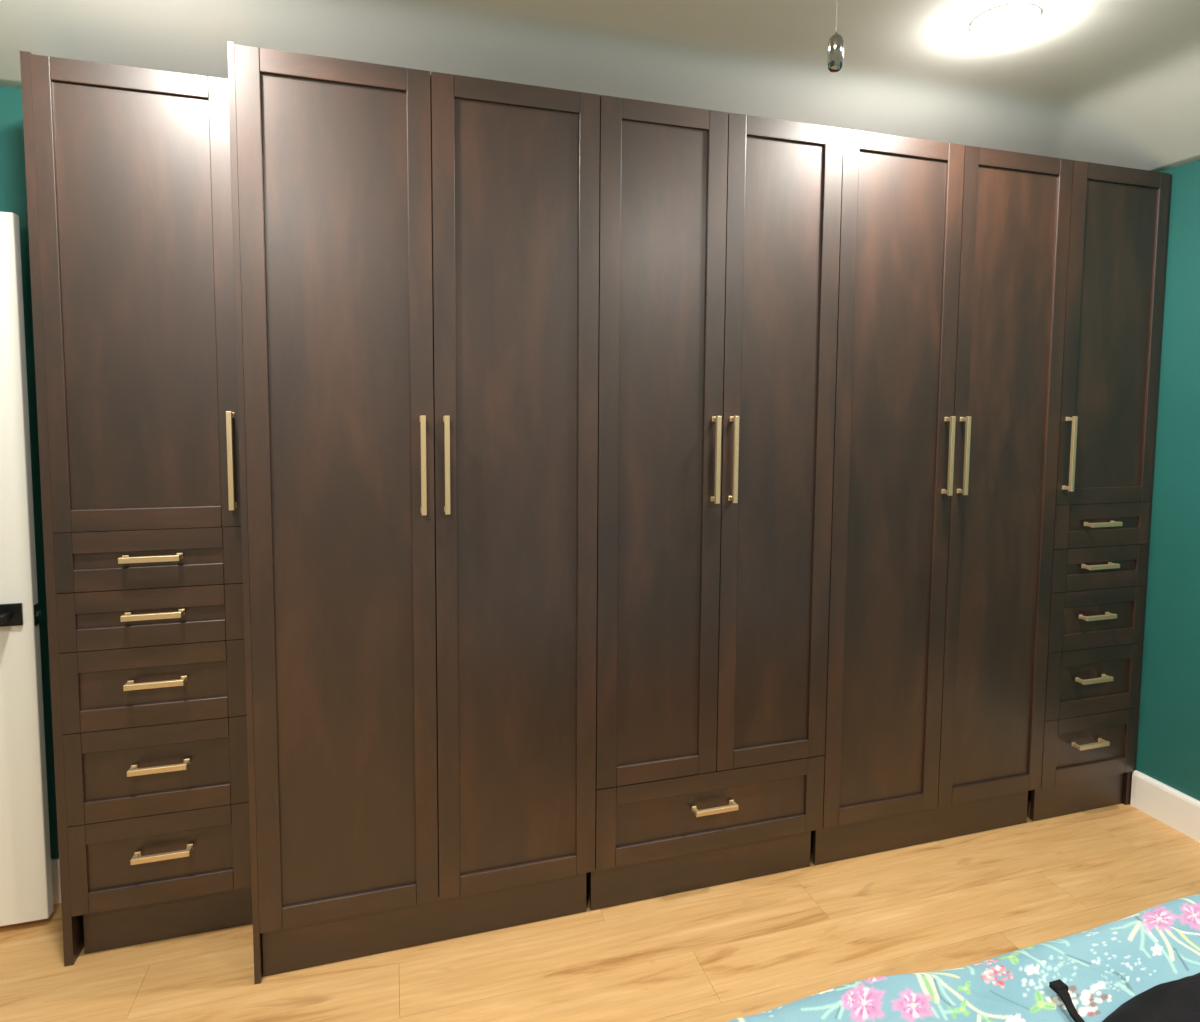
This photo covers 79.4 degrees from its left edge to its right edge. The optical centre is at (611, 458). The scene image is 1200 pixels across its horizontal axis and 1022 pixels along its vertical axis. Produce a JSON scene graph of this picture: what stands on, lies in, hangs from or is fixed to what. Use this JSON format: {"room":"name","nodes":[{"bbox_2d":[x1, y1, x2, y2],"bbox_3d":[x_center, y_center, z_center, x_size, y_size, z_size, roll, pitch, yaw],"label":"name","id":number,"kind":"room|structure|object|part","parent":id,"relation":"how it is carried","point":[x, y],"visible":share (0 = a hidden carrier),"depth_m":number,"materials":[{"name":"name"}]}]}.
{"room":"bedroom","nodes":[
{"label":"bedroom","id":0,"kind":"room"},
{"bbox_2d":[0,86,58,858],"bbox_3d":[-0.295,0.169,2.574,4.686,2.458,0.100,-1,4,-17],"label":"wall","id":1,"kind":"structure","parent":0,"point":[13,192],"depth_m":2.07,"materials":[{"name":"teal paint"}]},
{"bbox_2d":[0,212,52,925],"bbox_3d":[-1.968,0.338,1.889,0.770,1.990,0.095,-1,4,-17],"label":"door","id":2,"kind":"structure","parent":1,"relation":"in","point":[26,895],"depth_m":2.01,"materials":[{"name":"white wood"}]},
{"bbox_3d":[-1.710,0.434,1.951,0.136,0.022,0.051,-1,4,-17],"label":"lever","id":3,"kind":"part","parent":2,"relation":"part of","materials":[{"name":"black metal"}]},
{"bbox_3d":[-1.664,0.432,1.997,0.062,0.062,0.009,-1,4,-17],"label":"lever handle","id":4,"kind":"part","parent":2,"relation":"part of","materials":[{"name":"black metal"}]},
{"bbox_3d":[-1.618,0.438,2.034,0.002,0.058,0.025,-1,4,-17],"label":"latch plate","id":5,"kind":"part","parent":2,"relation":"part of","materials":[{"name":"black metal"}]},
{"bbox_2d":[51,858,60,904],"bbox_3d":[-1.993,1.276,2.078,0.920,0.135,0.015,-1,4,-17],"label":"baseboard","id":6,"kind":"structure","parent":1,"relation":"attached to","point":[55,869],"depth_m":2.17,"materials":[{"name":"white wood"}]},
{"bbox_2d":[0,790,1199,1021],"bbox_3d":[0.279,1.497,0.743,4.686,0.080,4.115,-1,4,-17],"label":"floor","id":7,"kind":"structure","parent":0,"point":[725,952],"depth_m":2.01,"materials":[{"name":"brown wood"}]},
{"bbox_2d":[20,51,252,966],"bbox_3d":[-1.255,0.169,2.046,0.495,2.360,0.337,-1,4,-17],"label":"wardrobe","id":8,"kind":"object","parent":7,"relation":"on","point":[128,169],"visible":0.94,"depth_m":1.91,"materials":[{"name":"brown wood"}]},
{"bbox_3d":[-1.487,0.170,1.995,0.021,2.360,0.301,-1,4,-17],"label":"panel","id":9,"kind":"part","parent":8,"relation":"part of","materials":[{"name":"brown wood"}]},
{"bbox_3d":[-1.222,-0.967,1.844,0.347,0.055,0.020,-1,4,-17],"label":"rail","id":10,"kind":"part","parent":8,"relation":"part of","materials":[{"name":"brown wood"}]},
{"bbox_3d":[-1.227,-0.405,1.888,0.359,1.085,0.009,-1,4,-17],"label":"door","id":11,"kind":"part","parent":8,"relation":"part of","materials":[{"name":"brown wood"}]},
{"bbox_3d":[-1.231,0.159,1.925,0.347,0.056,0.020,-1,4,-17],"label":"rail","id":12,"kind":"part","parent":8,"relation":"part of","materials":[{"name":"brown wood"}]},
{"bbox_3d":[-1.230,0.217,1.929,0.349,0.056,0.020,-1,4,-17],"label":"rail","id":13,"kind":"part","parent":8,"relation":"part of","materials":[{"name":"brown wood"}]},
{"bbox_3d":[-1.232,0.266,1.936,0.361,0.054,0.009,-1,4,-17],"label":"drawer","id":14,"kind":"part","parent":8,"relation":"part of","materials":[{"name":"brown wood"}]},
{"bbox_3d":[-1.231,0.316,1.936,0.349,0.058,0.020,-1,4,-17],"label":"rail","id":15,"kind":"part","parent":8,"relation":"part of","materials":[{"name":"brown wood"}]},
{"bbox_3d":[-1.231,0.375,1.940,0.349,0.056,0.020,-1,4,-17],"label":"rail","id":16,"kind":"part","parent":8,"relation":"part of","materials":[{"name":"brown wood"}]},
{"bbox_3d":[-1.215,0.263,1.908,0.141,0.015,0.036,-1,4,-17],"label":"handle","id":17,"kind":"part","parent":8,"relation":"part of","materials":[{"name":"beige metal"}]},
{"bbox_3d":[-1.233,0.423,1.947,0.361,0.053,0.009,-1,4,-17],"label":"drawer","id":18,"kind":"part","parent":8,"relation":"part of","materials":[{"name":"brown wood"}]},
{"bbox_3d":[-1.232,0.473,1.947,0.349,0.058,0.020,-1,4,-17],"label":"rail","id":19,"kind":"part","parent":8,"relation":"part of","materials":[{"name":"brown wood"}]},
{"bbox_3d":[-1.232,0.532,1.951,0.349,0.056,0.020,-1,4,-17],"label":"rail","id":20,"kind":"part","parent":8,"relation":"part of","materials":[{"name":"brown wood"}]},
{"bbox_3d":[-1.216,0.416,1.919,0.141,0.015,0.036,-1,4,-17],"label":"handle","id":21,"kind":"part","parent":8,"relation":"part of","materials":[{"name":"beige metal"}]},
{"bbox_3d":[-1.234,0.610,1.960,0.361,0.114,0.009,-1,4,-17],"label":"drawer","id":22,"kind":"part","parent":8,"relation":"part of","materials":[{"name":"brown wood"}]},
{"bbox_3d":[-1.234,0.690,1.963,0.349,0.058,0.020,-1,4,-17],"label":"rail","id":23,"kind":"part","parent":8,"relation":"part of","materials":[{"name":"brown wood"}]},
{"bbox_3d":[-1.234,0.749,1.967,0.349,0.056,0.020,-1,4,-17],"label":"rail","id":24,"kind":"part","parent":8,"relation":"part of","materials":[{"name":"brown wood"}]},
{"bbox_3d":[-1.218,0.600,1.932,0.141,0.015,0.036,-1,4,-17],"label":"handle","id":25,"kind":"part","parent":8,"relation":"part of","materials":[{"name":"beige metal"}]},
{"bbox_3d":[-1.236,0.844,1.977,0.361,0.147,0.009,-1,4,-17],"label":"drawer","id":26,"kind":"part","parent":8,"relation":"part of","materials":[{"name":"brown wood"}]},
{"bbox_3d":[-1.236,0.941,1.981,0.349,0.058,0.020,-1,4,-17],"label":"rail","id":27,"kind":"part","parent":8,"relation":"part of","materials":[{"name":"brown wood"}]},
{"bbox_3d":[-1.236,0.999,1.985,0.349,0.056,0.020,-1,4,-17],"label":"rail","id":28,"kind":"part","parent":8,"relation":"part of","materials":[{"name":"brown wood"}]},
{"bbox_3d":[-1.220,0.833,1.948,0.141,0.015,0.036,-1,4,-17],"label":"handle","id":29,"kind":"part","parent":8,"relation":"part of","materials":[{"name":"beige metal"}]},
{"bbox_3d":[-1.238,1.094,1.995,0.361,0.146,0.009,-1,4,-17],"label":"drawer","id":30,"kind":"part","parent":8,"relation":"part of","materials":[{"name":"brown wood"}]},
{"bbox_3d":[-1.238,1.190,1.998,0.349,0.058,0.020,-1,4,-17],"label":"rail","id":31,"kind":"part","parent":8,"relation":"part of","materials":[{"name":"brown wood"}]},
{"bbox_3d":[-1.221,1.076,1.966,0.141,0.015,0.036,-1,4,-17],"label":"handle","id":32,"kind":"part","parent":8,"relation":"part of","materials":[{"name":"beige metal"}]},
{"bbox_3d":[-1.223,1.285,2.046,0.458,0.133,0.016,-1,4,-17],"label":"kick plate","id":33,"kind":"part","parent":8,"relation":"part of","materials":[{"name":"brown wood"}]},
{"bbox_3d":[-1.024,0.005,1.947,0.015,0.265,0.036,-1,4,-17],"label":"handle","id":34,"kind":"part","parent":8,"relation":"part of","materials":[{"name":"beige metal"}]},
{"bbox_2d":[227,41,599,983],"bbox_3d":[-0.547,0.166,2.152,0.918,2.360,0.545,-1,4,-17],"label":"wardrobe","id":35,"kind":"object","parent":7,"relation":"on","point":[416,252],"visible":1,"depth_m":1.92,"materials":[{"name":"brown wood"}]},
{"bbox_3d":[-0.985,0.171,2.038,0.015,2.360,0.509,-1,4,-17],"label":"panel","id":36,"kind":"part","parent":35,"relation":"part of","materials":[{"name":"brown wood"}]},
{"bbox_3d":[-0.684,-0.959,1.791,0.337,0.055,0.020,-1,4,-17],"label":"rail","id":37,"kind":"part","parent":35,"relation":"part of","materials":[{"name":"brown wood"}]},
{"bbox_3d":[-0.693,0.119,1.871,0.350,2.119,0.009,-1,4,-17],"label":"door","id":38,"kind":"part","parent":35,"relation":"part of","materials":[{"name":"brown wood"}]},
{"bbox_3d":[-0.700,1.198,1.945,0.337,0.057,0.020,-1,4,-17],"label":"rail","id":39,"kind":"part","parent":35,"relation":"part of","materials":[{"name":"brown wood"}]},
{"bbox_3d":[-0.492,0.017,1.892,0.015,0.260,0.036,-1,4,-17],"label":"handle","id":40,"kind":"part","parent":35,"relation":"part of","materials":[{"name":"beige metal"}]},
{"bbox_3d":[-0.498,1.292,2.033,0.880,0.133,0.016,-1,4,-17],"label":"kick plate","id":41,"kind":"part","parent":35,"relation":"part of","materials":[{"name":"brown wood"}]},
{"bbox_3d":[-0.434,0.016,1.909,0.015,0.260,0.036,-1,4,-17],"label":"handle","id":42,"kind":"part","parent":35,"relation":"part of","materials":[{"name":"beige metal"}]},
{"bbox_3d":[-0.258,0.113,2.003,0.346,2.119,0.009,-1,4,-17],"label":"door","id":43,"kind":"part","parent":35,"relation":"part of","materials":[{"name":"brown wood"}]},
{"bbox_3d":[-0.249,-0.965,1.923,0.334,0.055,0.020,-1,4,-17],"label":"rail","id":44,"kind":"part","parent":35,"relation":"part of","materials":[{"name":"brown wood"}]},
{"bbox_3d":[-0.265,1.192,2.077,0.334,0.057,0.020,-1,4,-17],"label":"rail","id":45,"kind":"part","parent":35,"relation":"part of","materials":[{"name":"brown wood"}]},
{"bbox_2d":[587,95,842,910],"bbox_3d":[0.257,0.158,2.397,0.778,2.355,0.545,-1,4,-17],"label":"wardrobe","id":46,"kind":"object","parent":7,"relation":"on","point":[719,231],"visible":0.94,"depth_m":2.17,"materials":[{"name":"brown wood"}]},
{"bbox_3d":[0.138,0.937,2.181,0.262,0.057,0.020,-1,4,-17],"label":"rail","id":47,"kind":"part","parent":46,"relation":"part of","materials":[{"name":"brown wood"}]},
{"bbox_3d":[0.144,-0.018,2.116,0.274,1.869,0.009,-1,4,-17],"label":"door","id":48,"kind":"part","parent":46,"relation":"part of","materials":[{"name":"brown wood"}]},
{"bbox_3d":[0.152,-0.971,2.044,0.262,0.055,0.020,-1,4,-17],"label":"rail","id":49,"kind":"part","parent":46,"relation":"part of","materials":[{"name":"brown wood"}]},
{"bbox_3d":[0.294,1.281,2.274,0.748,0.133,0.016,-1,4,-17],"label":"kick plate","id":50,"kind":"part","parent":46,"relation":"part of","materials":[{"name":"brown wood"}]},
{"bbox_3d":[0.317,1.088,2.250,0.654,0.147,0.009,-1,4,-17],"label":"drawer","id":51,"kind":"part","parent":46,"relation":"part of","materials":[{"name":"brown wood"}]},
{"bbox_3d":[0.317,1.184,2.254,0.642,0.057,0.020,-1,4,-17],"label":"rail","id":52,"kind":"part","parent":46,"relation":"part of","materials":[{"name":"brown wood"}]},
{"bbox_3d":[0.319,0.993,2.240,0.642,0.055,0.020,-1,4,-17],"label":"rail","id":53,"kind":"part","parent":46,"relation":"part of","materials":[{"name":"brown wood"}]},
{"bbox_3d":[0.318,1.072,2.216,0.141,0.015,0.036,-1,4,-17],"label":"handle","id":54,"kind":"part","parent":46,"relation":"part of","materials":[{"name":"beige metal"}]},
{"bbox_3d":[0.309,0.003,2.135,0.015,0.258,0.036,-1,4,-17],"label":"handle","id":55,"kind":"part","parent":46,"relation":"part of","materials":[{"name":"beige metal"}]},
{"bbox_3d":[0.364,0.002,2.151,0.015,0.258,0.036,-1,4,-17],"label":"handle","id":56,"kind":"part","parent":46,"relation":"part of","materials":[{"name":"beige metal"}]},
{"bbox_3d":[0.503,0.932,2.292,0.263,0.057,0.020,-1,4,-17],"label":"rail","id":57,"kind":"part","parent":46,"relation":"part of","materials":[{"name":"brown wood"}]},
{"bbox_3d":[0.510,-0.023,2.227,0.276,1.869,0.009,-1,4,-17],"label":"door","id":58,"kind":"part","parent":46,"relation":"part of","materials":[{"name":"brown wood"}]},
{"bbox_3d":[0.518,-0.976,2.155,0.263,0.055,0.020,-1,4,-17],"label":"rail","id":59,"kind":"part","parent":46,"relation":"part of","materials":[{"name":"brown wood"}]},
{"bbox_2d":[812,128,1072,864],"bbox_3d":[1.058,0.146,2.640,0.920,2.355,0.545,-1,4,-17],"label":"wardrobe","id":60,"kind":"object","parent":7,"relation":"on","point":[953,258],"visible":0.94,"depth_m":2.41,"materials":[{"name":"brown wood"}]},
{"bbox_3d":[0.903,1.176,2.431,0.331,0.057,0.020,-1,4,-17],"label":"rail","id":61,"kind":"part","parent":60,"relation":"part of","materials":[{"name":"brown wood"}]},
{"bbox_3d":[0.910,0.096,2.358,0.344,2.119,0.009,-1,4,-17],"label":"door","id":62,"kind":"part","parent":60,"relation":"part of","materials":[{"name":"brown wood"}]},
{"bbox_3d":[0.920,-0.982,2.277,0.331,0.055,0.020,-1,4,-17],"label":"rail","id":63,"kind":"part","parent":60,"relation":"part of","materials":[{"name":"brown wood"}]},
{"bbox_3d":[1.092,1.269,2.516,0.884,0.133,0.016,-1,4,-17],"label":"kick plate","id":64,"kind":"part","parent":60,"relation":"part of","materials":[{"name":"brown wood"}]},
{"bbox_3d":[1.109,-0.009,2.377,0.015,0.260,0.036,-1,4,-17],"label":"handle","id":65,"kind":"part","parent":60,"relation":"part of","materials":[{"name":"beige metal"}]},
{"bbox_3d":[1.169,-0.010,2.395,0.015,0.260,0.036,-1,4,-17],"label":"handle","id":66,"kind":"part","parent":60,"relation":"part of","materials":[{"name":"beige metal"}]},
{"bbox_3d":[1.339,1.168,2.564,0.338,0.060,0.020,-1,4,-17],"label":"rail","id":67,"kind":"part","parent":60,"relation":"part of","materials":[{"name":"brown wood"}]},
{"bbox_3d":[1.347,0.089,2.490,0.350,2.116,0.009,-1,4,-17],"label":"door","id":68,"kind":"part","parent":60,"relation":"part of","materials":[{"name":"brown wood"}]},
{"bbox_3d":[1.356,-0.988,2.410,0.338,0.055,0.020,-1,4,-17],"label":"rail","id":69,"kind":"part","parent":60,"relation":"part of","materials":[{"name":"brown wood"}]},
{"bbox_2d":[1030,160,1171,820],"bbox_3d":[1.719,0.137,2.841,0.472,2.355,0.545,-1,4,-17],"label":"wardrobe","id":70,"kind":"object","parent":7,"relation":"on","point":[1118,237],"visible":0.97,"depth_m":2.61,"materials":[{"name":"brown wood"}]},
{"bbox_3d":[1.603,-0.017,2.527,0.015,0.262,0.036,-1,4,-17],"label":"handle","id":71,"kind":"part","parent":70,"relation":"part of","materials":[{"name":"beige metal"}]},
{"bbox_3d":[1.752,1.260,2.716,0.433,0.133,0.016,-1,4,-17],"label":"kick plate","id":72,"kind":"part","parent":70,"relation":"part of","materials":[{"name":"brown wood"}]},
{"bbox_3d":[1.781,1.066,2.694,0.350,0.144,0.009,-1,4,-17],"label":"drawer","id":73,"kind":"part","parent":70,"relation":"part of","materials":[{"name":"brown wood"}]},
{"bbox_3d":[1.781,1.162,2.698,0.337,0.060,0.020,-1,4,-17],"label":"rail","id":74,"kind":"part","parent":70,"relation":"part of","materials":[{"name":"brown wood"}]},
{"bbox_3d":[1.759,1.048,2.653,0.141,0.015,0.036,-1,4,-17],"label":"handle","id":75,"kind":"part","parent":70,"relation":"part of","materials":[{"name":"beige metal"}]},
{"bbox_3d":[1.783,0.973,2.684,0.337,0.056,0.020,-1,4,-17],"label":"rail","id":76,"kind":"part","parent":70,"relation":"part of","materials":[{"name":"brown wood"}]},
{"bbox_3d":[1.783,0.913,2.680,0.337,0.060,0.020,-1,4,-17],"label":"rail","id":77,"kind":"part","parent":70,"relation":"part of","materials":[{"name":"brown wood"}]},
{"bbox_3d":[1.783,0.816,2.676,0.350,0.144,0.009,-1,4,-17],"label":"drawer","id":78,"kind":"part","parent":70,"relation":"part of","materials":[{"name":"brown wood"}]},
{"bbox_3d":[1.761,0.804,2.636,0.141,0.015,0.036,-1,4,-17],"label":"handle","id":79,"kind":"part","parent":70,"relation":"part of","materials":[{"name":"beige metal"}]},
{"bbox_3d":[1.784,0.722,2.666,0.337,0.056,0.020,-1,4,-17],"label":"rail","id":80,"kind":"part","parent":70,"relation":"part of","materials":[{"name":"brown wood"}]},
{"bbox_3d":[1.785,0.662,2.662,0.337,0.060,0.020,-1,4,-17],"label":"rail","id":81,"kind":"part","parent":70,"relation":"part of","materials":[{"name":"brown wood"}]},
{"bbox_3d":[1.785,0.583,2.660,0.350,0.112,0.009,-1,4,-17],"label":"drawer","id":82,"kind":"part","parent":70,"relation":"part of","materials":[{"name":"brown wood"}]},
{"bbox_3d":[1.763,0.572,2.619,0.141,0.015,0.036,-1,4,-17],"label":"handle","id":83,"kind":"part","parent":70,"relation":"part of","materials":[{"name":"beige metal"}]},
{"bbox_3d":[1.786,0.505,2.651,0.337,0.056,0.020,-1,4,-17],"label":"rail","id":84,"kind":"part","parent":70,"relation":"part of","materials":[{"name":"brown wood"}]},
{"bbox_3d":[1.786,0.395,2.646,0.350,0.051,0.009,-1,4,-17],"label":"drawer","id":85,"kind":"part","parent":70,"relation":"part of","materials":[{"name":"brown wood"}]},
{"bbox_3d":[1.764,0.387,2.606,0.141,0.015,0.036,-1,4,-17],"label":"handle","id":86,"kind":"part","parent":70,"relation":"part of","materials":[{"name":"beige metal"}]},
{"bbox_3d":[1.787,0.445,2.647,0.337,0.060,0.020,-1,4,-17],"label":"rail","id":87,"kind":"part","parent":70,"relation":"part of","materials":[{"name":"brown wood"}]},
{"bbox_3d":[1.787,0.348,2.639,0.337,0.056,0.020,-1,4,-17],"label":"rail","id":88,"kind":"part","parent":70,"relation":"part of","materials":[{"name":"brown wood"}]},
{"bbox_3d":[1.787,0.238,2.635,0.350,0.052,0.009,-1,4,-17],"label":"drawer","id":89,"kind":"part","parent":70,"relation":"part of","materials":[{"name":"brown wood"}]},
{"bbox_3d":[1.788,0.288,2.635,0.337,0.060,0.020,-1,4,-17],"label":"rail","id":90,"kind":"part","parent":70,"relation":"part of","materials":[{"name":"brown wood"}]},
{"bbox_3d":[1.766,0.235,2.595,0.141,0.015,0.036,-1,4,-17],"label":"handle","id":91,"kind":"part","parent":70,"relation":"part of","materials":[{"name":"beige metal"}]},
{"bbox_3d":[1.789,0.190,2.628,0.337,0.056,0.020,-1,4,-17],"label":"rail","id":92,"kind":"part","parent":70,"relation":"part of","materials":[{"name":"brown wood"}]},
{"bbox_3d":[1.789,0.132,2.624,0.337,0.057,0.020,-1,4,-17],"label":"rail","id":93,"kind":"part","parent":70,"relation":"part of","materials":[{"name":"brown wood"}]},
{"bbox_3d":[1.792,-0.432,2.587,0.350,1.084,0.009,-1,4,-17],"label":"door","id":94,"kind":"part","parent":70,"relation":"part of","materials":[{"name":"brown wood"}]},
{"bbox_3d":[1.798,-0.994,2.544,0.337,0.055,0.020,-1,4,-17],"label":"rail","id":95,"kind":"part","parent":70,"relation":"part of","materials":[{"name":"brown wood"}]},
{"bbox_3d":[1.162,0.966,0.339,1.885,1.050,2.045,-1,4,-17],"label":"bed","id":96,"kind":"object","parent":7,"relation":"on","visible":0},
{"bbox_2d":[726,894,1199,1021],"bbox_3d":[1.145,1.120,0.416,1.900,0.413,2.025,-1,4,-17],"label":"duvet","id":97,"kind":"object","parent":96,"relation":"on","point":[1103,967],"visible":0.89,"depth_m":1.20,"materials":[{"name":"fabric"}]},
{"bbox_2d":[1049,973,1199,1021],"bbox_3d":[0.986,0.818,0.949,0.808,0.132,0.594,-1,4,-17],"label":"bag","id":98,"kind":"object","parent":97,"relation":"on","point":[1178,1000],"visible":1,"depth_m":1.07,"materials":[{"name":"black fabric"}]},
{"bbox_2d":[0,0,1199,171],"bbox_3d":[0.299,-1.031,0.562,4.530,0.232,3.959,-1,4,-17],"label":"ceiling","id":99,"kind":"structure","parent":0,"point":[1107,82],"depth_m":2.06,"materials":[{"name":"white paint"}]},
{"bbox_2d":[828,0,843,71],"bbox_3d":[0.203,-0.719,0.622,0.060,0.743,0.060,-1,4,-17],"label":"pull chain","id":100,"kind":"object","parent":99,"relation":"hanging from","point":[836,44],"visible":1,"depth_m":0.64,"materials":[{"name":"silver metal"}]},
{"bbox_3d":[0.203,-0.730,0.621,0.001,0.702,0.002,-1,4,-17],"label":"bead chain","id":101,"kind":"part","parent":100,"relation":"part of","materials":[{"name":"silver metal"}]},
{"bbox_2d":[969,3,1041,38],"bbox_3d":[1.058,-1.165,1.945,0.172,0.028,0.172,-1,4,-17],"label":"recessed light","id":102,"kind":"object","parent":99,"relation":"in","point":[1007,20],"visible":1,"depth_m":1.91,"materials":[{"name":"white"}]},
{"bbox_2d":[1134,160,1199,800],"bbox_3d":[2.482,0.280,1.324,0.100,2.458,3.915,-1,4,-17],"label":"wall","id":103,"kind":"structure","parent":0,"point":[1168,741],"depth_m":2.61,"materials":[{"name":"teal paint"}]},
{"bbox_2d":[1130,770,1199,841],"bbox_3d":[2.487,1.377,1.149,0.021,0.135,3.384,-1,4,-17],"label":"baseboard","id":104,"kind":"structure","parent":103,"relation":"attached to","point":[1162,802],"depth_m":2.64,"materials":[{"name":"white wood"}]}
]}

